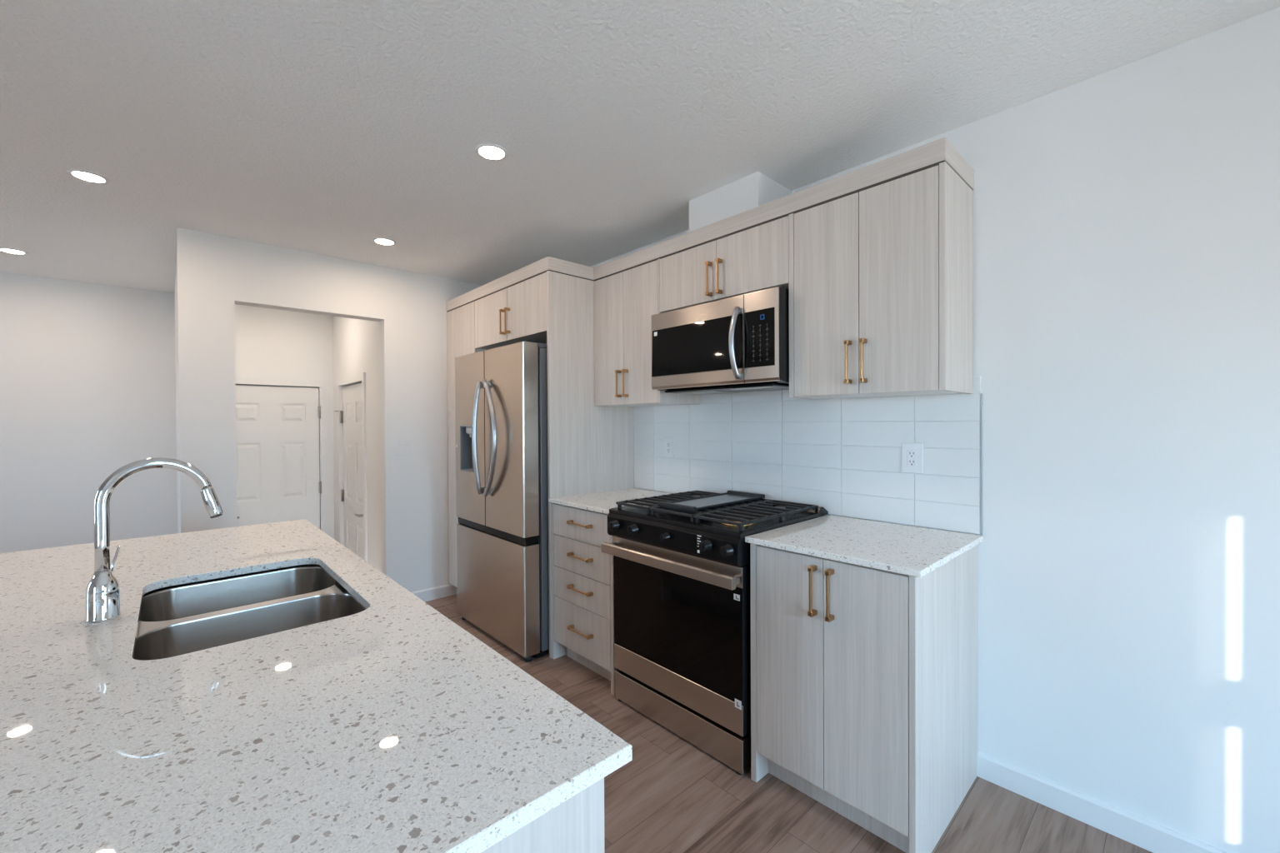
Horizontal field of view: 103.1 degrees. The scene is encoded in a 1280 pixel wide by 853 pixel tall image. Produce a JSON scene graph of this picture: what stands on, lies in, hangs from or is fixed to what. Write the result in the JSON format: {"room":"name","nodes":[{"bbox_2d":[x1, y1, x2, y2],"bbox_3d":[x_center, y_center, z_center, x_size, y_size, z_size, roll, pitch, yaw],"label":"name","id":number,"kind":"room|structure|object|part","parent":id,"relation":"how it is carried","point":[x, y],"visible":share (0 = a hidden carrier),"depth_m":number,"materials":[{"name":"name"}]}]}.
{"room":"kitchen","nodes":[
{"label":"kitchen","id":0,"kind":"room"},
{"bbox_2d":[0,271,318,553],"bbox_3d":[-5.060,0.307,3.442,5.360,2.873,0.100,-1,1,-43],"label":"wall","id":1,"kind":"structure","parent":0,"point":[87,370],"depth_m":3.99,"materials":[{"name":"white paint"}]},
{"bbox_2d":[174,247,180,533],"bbox_3d":[-3.308,0.296,3.721,0.110,2.873,1.871,-1,1,-43],"label":"wall","id":2,"kind":"structure","parent":0,"point":[176,270],"depth_m":3.51,"materials":[{"name":"white paint"}]},
{"bbox_2d":[235,304,334,539],"bbox_3d":[-3.451,0.288,4.802,1.150,2.873,0.090,-1,1,-43],"label":"wall","id":3,"kind":"structure","parent":0,"point":[270,343],"depth_m":4.84,"materials":[{"name":"white paint"}]},
{"bbox_2d":[235,385,321,529],"bbox_3d":[-3.438,0.641,4.745,0.805,2.030,0.094,-1,1,-43],"label":"door","id":4,"kind":"structure","parent":3,"relation":"in","point":[277,427],"depth_m":4.79,"materials":[{"name":"white paint"}]},
{"bbox_2d":[235,376,328,534],"bbox_3d":[-3.465,0.608,4.759,0.925,2.116,0.075,-1,1,-43],"label":"trim","id":5,"kind":"structure","parent":3,"relation":"attached to","point":[322,385],"depth_m":5.02,"materials":[{"name":"white paint"}]},
{"bbox_2d":[176,227,482,592],"bbox_3d":[-1.867,0.263,3.701,2.200,2.823,0.115,-1,1,-43],"label":"wall","id":6,"kind":"structure","parent":0,"point":[216,273],"depth_m":3.49,"materials":[{"name":"white paint"}]},
{"bbox_2d":[411,584,457,602],"bbox_3d":[-2.032,1.284,3.463,1.615,0.088,0.014,-1,1,-43],"label":"baseboard","id":7,"kind":"structure","parent":6,"relation":"attached to","point":[430,594],"depth_m":3.90,"materials":[{"name":"white paint"}]},
{"bbox_2d":[332,315,381,571],"bbox_3d":[-2.422,0.285,4.480,0.118,2.873,1.781,-1,1,-43],"label":"wall","id":8,"kind":"structure","parent":0,"point":[356,350],"depth_m":4.22,"materials":[{"name":"white paint"}]},
{"bbox_2d":[334,383,363,559],"bbox_3d":[-2.615,0.638,4.614,0.095,2.030,0.849,-1,1,-43],"label":"door","id":9,"kind":"structure","parent":8,"relation":"in","point":[351,415],"depth_m":4.62,"materials":[{"name":"white paint"}]},
{"bbox_3d":[-2.402,0.758,4.359,0.059,0.056,0.138,-1,1,-43],"label":"handle","id":10,"kind":"part","parent":9,"relation":"part of","materials":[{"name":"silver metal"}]},
{"bbox_2d":[336,372,367,562],"bbox_3d":[-2.600,0.605,4.579,0.015,2.116,0.921,-1,1,-43],"label":"trim","id":11,"kind":"structure","parent":8,"relation":"attached to","point":[360,377],"depth_m":4.27,"materials":[{"name":"white paint"}]},
{"bbox_2d":[0,0,1279,293],"bbox_3d":[-1.966,-1.176,0.844,6.400,0.100,8.110,-1,1,-43],"label":"ceiling","id":12,"kind":"structure","parent":0,"point":[327,127],"depth_m":1.81,"materials":[{"name":"white paint"}]},
{"bbox_2d":[0,247,28,254],"bbox_3d":[-4.048,-1.131,3.277,0.132,0.006,0.132,-1,1,-43],"label":"recessed light","id":13,"kind":"object","parent":12,"relation":"in","point":[2,249],"visible":1,"depth_m":3.28,"materials":[{"name":"white plastic"}]},
{"bbox_2d":[66,169,109,184],"bbox_3d":[-2.497,-1.131,2.303,0.132,0.006,0.132,-1,1,-43],"label":"recessed light","id":14,"kind":"object","parent":12,"relation":"in","point":[83,175],"visible":1,"depth_m":2.30,"materials":[{"name":"white plastic"}]},
{"bbox_2d":[372,237,395,245],"bbox_3d":[-1.580,-1.143,3.143,0.132,0.006,0.132,-1,1,-43],"label":"recessed light","id":15,"kind":"object","parent":12,"relation":"in","point":[382,241],"visible":1,"depth_m":3.13,"materials":[{"name":"white plastic"}]},
{"bbox_2d":[475,143,508,160],"bbox_3d":[-0.617,-1.140,2.114,0.132,0.006,0.132,-1,1,-43],"label":"recessed light","id":16,"kind":"object","parent":12,"relation":"in","point":[492,152],"visible":1,"depth_m":2.11,"materials":[{"name":"white plastic"}]},
{"bbox_2d":[689,171,791,231],"bbox_3d":[0.496,-1.062,2.541,0.285,0.181,0.415,-1,1,-43],"label":"wall","id":17,"kind":"structure","parent":0,"point":[756,189],"depth_m":2.40,"materials":[{"name":"white paint"}]},
{"bbox_2d":[425,594,1152,852],"bbox_3d":[-1.952,1.378,0.864,6.400,0.060,8.110,-1,1,-43],"label":"floor","id":18,"kind":"structure","parent":0,"point":[672,797],"depth_m":1.76,"materials":[{"name":"brown wood"}]},
{"bbox_2d":[162,564,604,852],"bbox_3d":[-1.070,0.894,1.211,0.775,0.892,2.182,-1,1,-43],"label":"base cabinet","id":19,"kind":"object","parent":18,"relation":"on","point":[576,825],"visible":0.02,"depth_m":0.63,"materials":[{"name":"laminate"}]},
{"bbox_3d":[-1.804,0.892,2.004,0.775,0.892,0.022,-1,1,-43],"label":"panel","id":20,"kind":"part","parent":19,"relation":"part of","materials":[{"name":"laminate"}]},
{"bbox_2d":[0,519,632,852],"bbox_3d":[-1.160,0.438,1.127,1.077,0.021,2.220,-1,1,-43],"label":"countertop","id":21,"kind":"structure","parent":19,"relation":"on","point":[387,727],"depth_m":0.72,"materials":[{"name":"stone"}]},
{"bbox_2d":[85,457,223,623],"bbox_3d":[-1.139,0.250,1.202,0.236,0.354,0.079,-1,1,-43],"label":"faucet","id":22,"kind":"object","parent":21,"relation":"on","point":[102,591],"visible":1,"depth_m":1.13,"materials":[{"name":"silver metal"}]},
{"bbox_3d":[-1.214,0.318,1.166,0.021,0.079,0.041,0,0,-13],"label":"lever","id":23,"kind":"part","parent":22,"relation":"part of","materials":[{"name":"silver metal"}]},
{"bbox_3d":[-1.133,0.197,1.191,0.201,0.247,0.025,-1,1,-43],"label":"spout","id":24,"kind":"part","parent":22,"relation":"part of","materials":[{"name":"silver metal"}]},
{"bbox_2d":[133,564,366,660],"bbox_3d":[-0.983,0.556,1.285,0.464,0.201,0.717,-1,1,-43],"label":"sink","id":25,"kind":"object","parent":21,"relation":"in","point":[175,621],"visible":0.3,"depth_m":1.36,"materials":[{"name":"grey metal"}]},
{"bbox_3d":[-1.103,0.555,1.415,0.416,0.201,0.315,-1,1,-43],"label":"bowl","id":26,"kind":"part","parent":25,"relation":"part of","materials":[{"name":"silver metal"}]},
{"bbox_3d":[-0.863,0.556,1.156,0.416,0.201,0.318,-1,1,-43],"label":"bowl","id":27,"kind":"part","parent":25,"relation":"part of","materials":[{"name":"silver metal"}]},
{"bbox_3d":[-0.336,0.896,0.418,0.775,0.892,0.022,-1,1,-43],"label":"panel","id":28,"kind":"part","parent":19,"relation":"part of","materials":[{"name":"laminate"}]},
{"bbox_2d":[446,301,484,587],"bbox_3d":[-1.092,0.213,4.000,0.651,2.210,0.498,-1,1,-43],"label":"panel","id":29,"kind":"object","parent":18,"relation":"on","point":[460,321],"visible":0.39,"depth_m":3.88,"materials":[{"name":"laminate"}]},
{"bbox_3d":[-1.322,0.551,3.788,0.019,1.342,0.494,-1,1,-43],"label":"door","id":30,"kind":"part","parent":29,"relation":"part of","materials":[{"name":"laminate"}]},
{"bbox_3d":[-1.328,-0.504,3.780,0.019,0.762,0.494,-1,1,-43],"label":"door","id":31,"kind":"part","parent":29,"relation":"part of","materials":[{"name":"laminate"}]},
{"bbox_2d":[455,341,549,662],"bbox_3d":[-0.699,0.420,3.396,0.843,1.802,0.912,-1,1,-43],"label":"refrigerator","id":32,"kind":"object","parent":18,"relation":"on","point":[502,476],"visible":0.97,"depth_m":2.98,"materials":[{"name":"grey metal"}]},
{"bbox_3d":[-1.082,0.072,3.365,0.100,1.092,0.434,-1,1,-43],"label":"door","id":33,"kind":"part","parent":32,"relation":"part of","materials":[{"name":"silver metal"}]},
{"bbox_3d":[-1.008,0.070,3.159,0.074,0.705,0.035,-1,1,-43],"label":"handle","id":34,"kind":"part","parent":32,"relation":"part of","materials":[{"name":"silver metal"}]},
{"bbox_3d":[-0.895,0.071,3.046,0.037,0.725,0.210,-1,1,-34],"label":"handle","id":35,"kind":"part","parent":32,"relation":"part of","materials":[{"name":"silver metal"}]},
{"bbox_3d":[-0.915,0.979,3.197,0.100,0.620,0.912,-1,1,-43],"label":"freezer drawer","id":36,"kind":"part","parent":32,"relation":"part of","materials":[{"name":"silver metal"}]},
{"bbox_3d":[-0.771,0.073,3.029,0.100,1.092,0.473,-1,1,-43],"label":"door","id":37,"kind":"part","parent":32,"relation":"part of","materials":[{"name":"silver metal"}]},
{"bbox_2d":[550,502,617,695],"bbox_3d":[-0.095,0.875,2.908,0.686,0.892,0.554,-1,1,-43],"label":"base cabinet","id":38,"kind":"object","parent":18,"relation":"on","point":[582,576],"visible":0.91,"depth_m":2.69,"materials":[{"name":"laminate"}]},
{"bbox_3d":[-0.262,0.875,3.115,0.650,0.892,0.024,-1,1,-43],"label":"panel","id":39,"kind":"part","parent":38,"relation":"part of","materials":[{"name":"laminate"}]},
{"bbox_3d":[-0.318,0.513,2.666,0.036,0.017,0.186,-1,1,-43],"label":"handle","id":40,"kind":"part","parent":38,"relation":"part of","materials":[{"name":"gold metal"}]},
{"bbox_3d":[-0.317,0.687,2.667,0.036,0.017,0.186,-1,1,-43],"label":"handle","id":41,"kind":"part","parent":38,"relation":"part of","materials":[{"name":"gold metal"}]},
{"bbox_3d":[-0.316,0.861,2.669,0.036,0.017,0.186,-1,1,-43],"label":"handle","id":42,"kind":"part","parent":38,"relation":"part of","materials":[{"name":"gold metal"}]},
{"bbox_3d":[-0.315,1.080,2.671,0.036,0.017,0.186,-1,1,-43],"label":"handle","id":43,"kind":"part","parent":38,"relation":"part of","materials":[{"name":"gold metal"}]},
{"bbox_3d":[-0.314,0.524,2.703,0.019,0.168,0.502,-1,1,-43],"label":"drawer","id":44,"kind":"part","parent":38,"relation":"part of","materials":[{"name":"laminate"}]},
{"bbox_3d":[-0.314,0.698,2.705,0.019,0.175,0.502,-1,1,-43],"label":"drawer","id":45,"kind":"part","parent":38,"relation":"part of","materials":[{"name":"laminate"}]},
{"bbox_3d":[-0.313,0.873,2.706,0.019,0.168,0.502,-1,1,-43],"label":"drawer","id":46,"kind":"part","parent":38,"relation":"part of","materials":[{"name":"laminate"}]},
{"bbox_3d":[-0.311,1.087,2.708,0.019,0.255,0.502,-1,1,-43],"label":"drawer","id":47,"kind":"part","parent":38,"relation":"part of","materials":[{"name":"laminate"}]},
{"bbox_2d":[548,488,670,514],"bbox_3d":[-0.089,0.418,2.906,0.654,0.021,0.564,-1,1,-43],"label":"countertop","id":48,"kind":"structure","parent":38,"relation":"on","point":[602,502],"depth_m":2.88,"materials":[{"name":"stone"}]},
{"bbox_3d":[0.099,0.876,2.725,0.650,0.892,0.023,-1,1,-43],"label":"panel","id":49,"kind":"part","parent":38,"relation":"part of","materials":[{"name":"laminate"}]},
{"bbox_2d":[546,270,634,658],"bbox_3d":[-0.282,0.216,3.126,0.653,2.210,0.020,-1,1,-43],"label":"panel","id":50,"kind":"object","parent":18,"relation":"on","point":[591,447],"visible":0.58,"depth_m":3.02,"materials":[{"name":"laminate"}]},
{"bbox_2d":[601,490,828,774],"bbox_3d":[0.343,0.842,2.386,0.731,0.963,0.770,-1,1,-43],"label":"gas range","id":51,"kind":"object","parent":18,"relation":"on","point":[682,578],"visible":0.82,"depth_m":2.12,"materials":[{"name":"black metal"}]},
{"bbox_3d":[-0.124,0.464,2.377,0.041,0.048,0.048,-1,1,-43],"label":"knob","id":52,"kind":"part","parent":51,"relation":"part of","materials":[{"name":"black ceramic"}]},
{"bbox_3d":[-0.036,0.464,2.281,0.041,0.048,0.048,-1,1,-43],"label":"knob","id":53,"kind":"part","parent":51,"relation":"part of","materials":[{"name":"black ceramic"}]},
{"bbox_3d":[0.102,0.465,2.132,0.041,0.036,0.036,-1,1,-43],"label":"knob","id":54,"kind":"part","parent":51,"relation":"part of","materials":[{"name":"black plastic"}]},
{"bbox_3d":[0.102,0.576,2.162,0.069,0.046,0.766,-1,1,-43],"label":"handle","id":55,"kind":"part","parent":51,"relation":"part of","materials":[{"name":"silver metal"}]},
{"bbox_3d":[0.129,0.569,2.188,0.007,0.080,0.756,-1,1,-43],"label":"trim","id":56,"kind":"part","parent":51,"relation":"part of","materials":[{"name":"silver metal"}]},
{"bbox_3d":[0.131,0.831,2.190,0.006,0.442,0.752,-1,1,-43],"label":"glass panel","id":57,"kind":"part","parent":51,"relation":"part of","materials":[{"name":"black glass"}]},
{"bbox_3d":[0.132,1.111,2.192,0.007,0.116,0.756,-1,1,-43],"label":"trim","id":58,"kind":"part","parent":51,"relation":"part of","materials":[{"name":"silver metal"}]},
{"bbox_3d":[0.132,0.469,2.189,0.080,0.108,0.766,-1,1,-43],"label":"control panel","id":59,"kind":"part","parent":51,"relation":"part of","materials":[{"name":"black metal"}]},
{"bbox_3d":[0.148,1.249,2.207,0.046,0.129,0.754,-1,1,-43],"label":"warming drawer","id":60,"kind":"part","parent":51,"relation":"part of","materials":[{"name":"silver metal"}]},
{"bbox_3d":[0.252,0.465,1.971,0.041,0.048,0.048,-1,1,-43],"label":"knob","id":61,"kind":"part","parent":51,"relation":"part of","materials":[{"name":"black plastic"}]},
{"bbox_2d":[657,490,764,511],"bbox_3d":[0.349,0.348,2.412,0.536,0.022,0.218,-1,1,-43],"label":"griddle","id":62,"kind":"object","parent":51,"relation":"on","point":[731,497],"visible":1,"depth_m":2.39,"materials":[{"name":"black metal"}]},
{"bbox_2d":[609,491,828,538],"bbox_3d":[0.359,0.393,2.400,0.678,0.050,0.770,-1,1,-43],"label":"cooktop","id":63,"kind":"object","parent":51,"relation":"in","point":[742,520],"depth_m":2.20,"materials":[{"name":"black metal"}]},
{"bbox_3d":[0.320,0.465,1.898,0.041,0.048,0.048,-1,1,-43],"label":"knob","id":64,"kind":"part","parent":51,"relation":"part of","materials":[{"name":"black plastic"}]},
{"bbox_3d":[0.401,0.388,2.092,0.144,0.014,0.144,-1,1,-43],"label":"burner","id":65,"kind":"part","parent":51,"relation":"part of","materials":[{"name":"gold metal"}]},
{"bbox_3d":[0.147,0.850,2.205,0.042,0.642,0.756,-1,1,-43],"label":"oven door","id":66,"kind":"part","parent":51,"relation":"part of","materials":[{"name":"black ceramic"}]},
{"bbox_2d":[750,543,978,852],"bbox_3d":[0.835,0.878,1.904,0.686,0.892,0.574,-1,1,-43],"label":"base cabinet","id":67,"kind":"object","parent":18,"relation":"on","point":[864,680],"visible":0.87,"depth_m":1.66,"materials":[{"name":"laminate"}]},
{"bbox_3d":[0.661,0.878,2.118,0.650,0.892,0.024,-1,1,-43],"label":"panel","id":68,"kind":"part","parent":67,"relation":"part of","materials":[{"name":"laminate"}]},
{"bbox_3d":[0.528,0.828,1.797,0.019,0.771,0.261,-1,1,-43],"label":"door","id":69,"kind":"part","parent":67,"relation":"part of","materials":[{"name":"laminate"}]},
{"bbox_3d":[0.577,0.549,1.700,0.036,0.166,0.017,-1,1,-43],"label":"handle","id":70,"kind":"part","parent":67,"relation":"part of","materials":[{"name":"gold metal"}]},
{"bbox_3d":[0.618,0.550,1.656,0.036,0.166,0.017,-1,1,-43],"label":"handle","id":71,"kind":"part","parent":67,"relation":"part of","materials":[{"name":"gold metal"}]},
{"bbox_2d":[745,515,983,578],"bbox_3d":[0.839,0.421,1.904,0.654,0.021,0.610,-1,1,-43],"label":"countertop","id":72,"kind":"structure","parent":67,"relation":"on","point":[917,552],"depth_m":1.81,"materials":[{"name":"stone"}]},
{"bbox_3d":[0.708,0.829,1.602,0.019,0.771,0.263,-1,1,-43],"label":"door","id":73,"kind":"part","parent":67,"relation":"part of","materials":[{"name":"laminate"}]},
{"bbox_3d":[1.037,0.879,1.712,0.650,0.892,0.018,-1,1,-43],"label":"panel","id":74,"kind":"part","parent":67,"relation":"part of","materials":[{"name":"laminate"}]},
{"bbox_2d":[590,6,1279,852],"bbox_3d":[1.022,0.114,2.271,0.100,2.533,6.139,-1,1,-43],"label":"wall","id":75,"kind":"structure","parent":0,"point":[1126,218],"depth_m":1.60,"materials":[{"name":"white paint"}]},
{"bbox_2d":[475,272,546,349],"bbox_3d":[-0.625,-0.722,3.455,0.687,0.337,0.931,-1,1,-43],"label":"upper cabinet","id":76,"kind":"object","parent":75,"relation":"attached to","point":[517,313],"visible":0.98,"depth_m":3.20,"materials":[{"name":"beige laminate"}]},
{"bbox_3d":[-1.001,-0.718,3.424,0.019,0.334,0.462,-1,1,-43],"label":"door","id":77,"kind":"part","parent":76,"relation":"part of","materials":[{"name":"laminate"}]},
{"bbox_3d":[-0.882,-0.669,3.254,0.036,0.159,0.017,-1,1,-43],"label":"handle","id":78,"kind":"part","parent":76,"relation":"part of","materials":[{"name":"gold metal"}]},
{"bbox_3d":[-0.839,-0.669,3.208,0.036,0.159,0.017,-1,1,-43],"label":"handle","id":79,"kind":"part","parent":76,"relation":"part of","materials":[{"name":"gold metal"}]},
{"bbox_3d":[-0.685,-0.717,3.082,0.019,0.334,0.462,-1,1,-43],"label":"door","id":80,"kind":"part","parent":76,"relation":"part of","materials":[{"name":"laminate"}]},
{"bbox_2d":[593,259,699,406],"bbox_3d":[0.015,-0.508,2.996,0.356,0.764,0.568,-1,1,-43],"label":"upper cabinet","id":81,"kind":"object","parent":75,"relation":"attached to","point":[625,302],"visible":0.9,"depth_m":2.88,"materials":[{"name":"laminate"}]},
{"bbox_3d":[-0.182,-0.506,3.014,0.019,0.759,0.272,-1,1,-43],"label":"door","id":82,"kind":"part","parent":81,"relation":"part of","materials":[{"name":"laminate"}]},
{"bbox_3d":[-0.125,-0.245,2.915,0.036,0.156,0.017,-1,1,-43],"label":"handle","id":83,"kind":"part","parent":81,"relation":"part of","materials":[{"name":"gold metal"}]},
{"bbox_3d":[-0.083,-0.245,2.870,0.036,0.156,0.017,-1,1,-43],"label":"handle","id":84,"kind":"part","parent":81,"relation":"part of","materials":[{"name":"gold metal"}]},
{"bbox_3d":[0.007,-0.506,2.809,0.019,0.759,0.278,-1,1,-43],"label":"door","id":85,"kind":"part","parent":81,"relation":"part of","materials":[{"name":"laminate"}]},
{"bbox_3d":[0.218,-0.508,2.804,0.320,0.764,0.011,-1,1,-43],"label":"panel","id":86,"kind":"part","parent":81,"relation":"part of","materials":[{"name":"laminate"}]},
{"bbox_2d":[660,215,789,312],"bbox_3d":[0.467,-0.747,2.505,0.356,0.284,0.763,-1,1,-43],"label":"upper cabinet","id":87,"kind":"object","parent":75,"relation":"attached to","point":[754,259],"visible":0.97,"depth_m":2.36,"materials":[{"name":"beige laminate"}]},
{"bbox_3d":[0.240,-0.744,2.555,0.019,0.280,0.379,-1,1,-43],"label":"door","id":88,"kind":"part","parent":87,"relation":"part of","materials":[{"name":"laminate"}]},
{"bbox_3d":[0.327,-0.704,2.421,0.036,0.160,0.017,-1,1,-43],"label":"handle","id":89,"kind":"part","parent":87,"relation":"part of","materials":[{"name":"gold metal"}]},
{"bbox_3d":[0.369,-0.704,2.376,0.036,0.160,0.017,-1,1,-43],"label":"handle","id":90,"kind":"part","parent":87,"relation":"part of","materials":[{"name":"gold metal"}]},
{"bbox_2d":[651,286,789,394],"bbox_3d":[0.434,-0.378,2.474,0.454,0.410,0.751,-1,1,-43],"label":"microwave","id":91,"kind":"object","parent":87,"relation":"attached to","point":[740,343],"visible":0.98,"depth_m":2.30,"materials":[{"name":"silver metal"}]},
{"bbox_3d":[0.259,-0.383,2.431,0.012,0.389,0.577,-1,1,-43],"label":"door","id":92,"kind":"part","parent":91,"relation":"part of","materials":[{"name":"black glass"}]},
{"bbox_3d":[0.412,-0.364,2.210,0.063,0.317,0.027,-1,1,-37],"label":"handle","id":93,"kind":"part","parent":91,"relation":"part of","materials":[{"name":"silver metal"}]},
{"bbox_3d":[0.507,-0.374,2.157,0.005,0.241,0.150,-1,1,-43],"label":"keypad glass","id":94,"kind":"part","parent":91,"relation":"part of","materials":[{"name":"black glass"}]},
{"bbox_3d":[0.499,-0.743,2.275,0.019,0.280,0.379,-1,1,-43],"label":"door","id":95,"kind":"part","parent":87,"relation":"part of","materials":[{"name":"laminate"}]},
{"bbox_2d":[633,375,982,535],"bbox_3d":[0.623,0.107,2.621,0.010,0.598,1.948,-1,1,-43],"label":"tile backsplash","id":96,"kind":"structure","parent":75,"relation":"attached to","point":[842,457],"depth_m":2.34,"materials":[{"name":"white tile"}]},
{"bbox_2d":[664,437,674,458],"bbox_3d":[0.176,0.129,3.092,0.009,0.122,0.080,-1,1,-43],"label":"wall outlet","id":97,"kind":"object","parent":96,"relation":"attached to","point":[668,442],"visible":1,"depth_m":3.09,"materials":[{"name":"white plastic"}]},
{"bbox_2d":[666,442,670,453],"bbox_3d":[0.174,0.129,3.090,0.003,0.067,0.033,-1,1,-43],"label":"receptacle","id":98,"kind":"object","parent":97,"relation":"attached to","point":[668,444],"depth_m":3.09,"materials":[{"name":"grey plastic"}]},
{"bbox_2d":[901,443,922,474],"bbox_3d":[1.113,0.130,2.079,0.009,0.122,0.080,-1,1,-43],"label":"wall outlet","id":99,"kind":"object","parent":96,"relation":"attached to","point":[912,453],"visible":1,"depth_m":2.08,"materials":[{"name":"white plastic"}]},
{"bbox_2d":[907,450,915,466],"bbox_3d":[1.111,0.130,2.077,0.003,0.067,0.033,-1,1,-43],"label":"receptacle","id":100,"kind":"object","parent":99,"relation":"attached to","point":[911,453],"depth_m":2.08,"materials":[{"name":"white plastic"}]},
{"bbox_3d":[1.283,0.142,1.908,0.010,0.532,0.005,-1,1,-43],"label":"edge trim","id":101,"kind":"part","parent":96,"relation":"part of","materials":[{"name":"grey"}]},
{"bbox_2d":[788,161,972,399],"bbox_3d":[0.927,-0.505,2.011,0.356,0.764,0.586,-1,1,-43],"label":"upper cabinet","id":102,"kind":"object","parent":75,"relation":"attached to","point":[881,276],"visible":1,"depth_m":1.86,"materials":[{"name":"laminate"}]},
{"bbox_2d":[446,137,974,312],"bbox_3d":[-0.191,-0.929,2.848,3.432,0.082,0.340,0,1,38],"label":"crown molding","id":103,"kind":"structure","parent":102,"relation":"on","point":[929,155],"depth_m":2.22,"materials":[{"name":"laminate"}]},
{"bbox_3d":[0.749,-0.506,2.231,0.320,0.764,0.022,-1,1,-43],"label":"panel","id":104,"kind":"part","parent":102,"relation":"part of","materials":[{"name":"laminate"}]},
{"bbox_3d":[0.738,-0.503,2.020,0.019,0.759,0.269,-1,1,-43],"label":"door","id":105,"kind":"part","parent":102,"relation":"part of","materials":[{"name":"laminate"}]},
{"bbox_3d":[0.788,-0.245,1.929,0.036,0.163,0.017,-1,1,-43],"label":"handle","id":106,"kind":"part","parent":102,"relation":"part of","materials":[{"name":"gold metal"}]},
{"bbox_3d":[0.828,-0.245,1.886,0.036,0.163,0.017,-1,1,-43],"label":"handle","id":107,"kind":"part","parent":102,"relation":"part of","materials":[{"name":"gold metal"}]},
{"bbox_3d":[0.923,-0.503,1.821,0.019,0.759,0.268,-1,1,-43],"label":"door","id":108,"kind":"part","parent":102,"relation":"part of","materials":[{"name":"laminate"}]},
{"bbox_3d":[1.132,-0.505,1.816,0.320,0.764,0.019,-1,1,-43],"label":"panel","id":109,"kind":"part","parent":102,"relation":"part of","materials":[{"name":"laminate"}]},
{"bbox_2d":[977,751,1229,852],"bbox_3d":[2.135,1.281,1.001,0.014,0.088,2.518,-1,1,-43],"label":"baseboard","id":110,"kind":"structure","parent":75,"relation":"attached to","point":[1153,837],"depth_m":1.69,"materials":[{"name":"white paint"}]}
]}

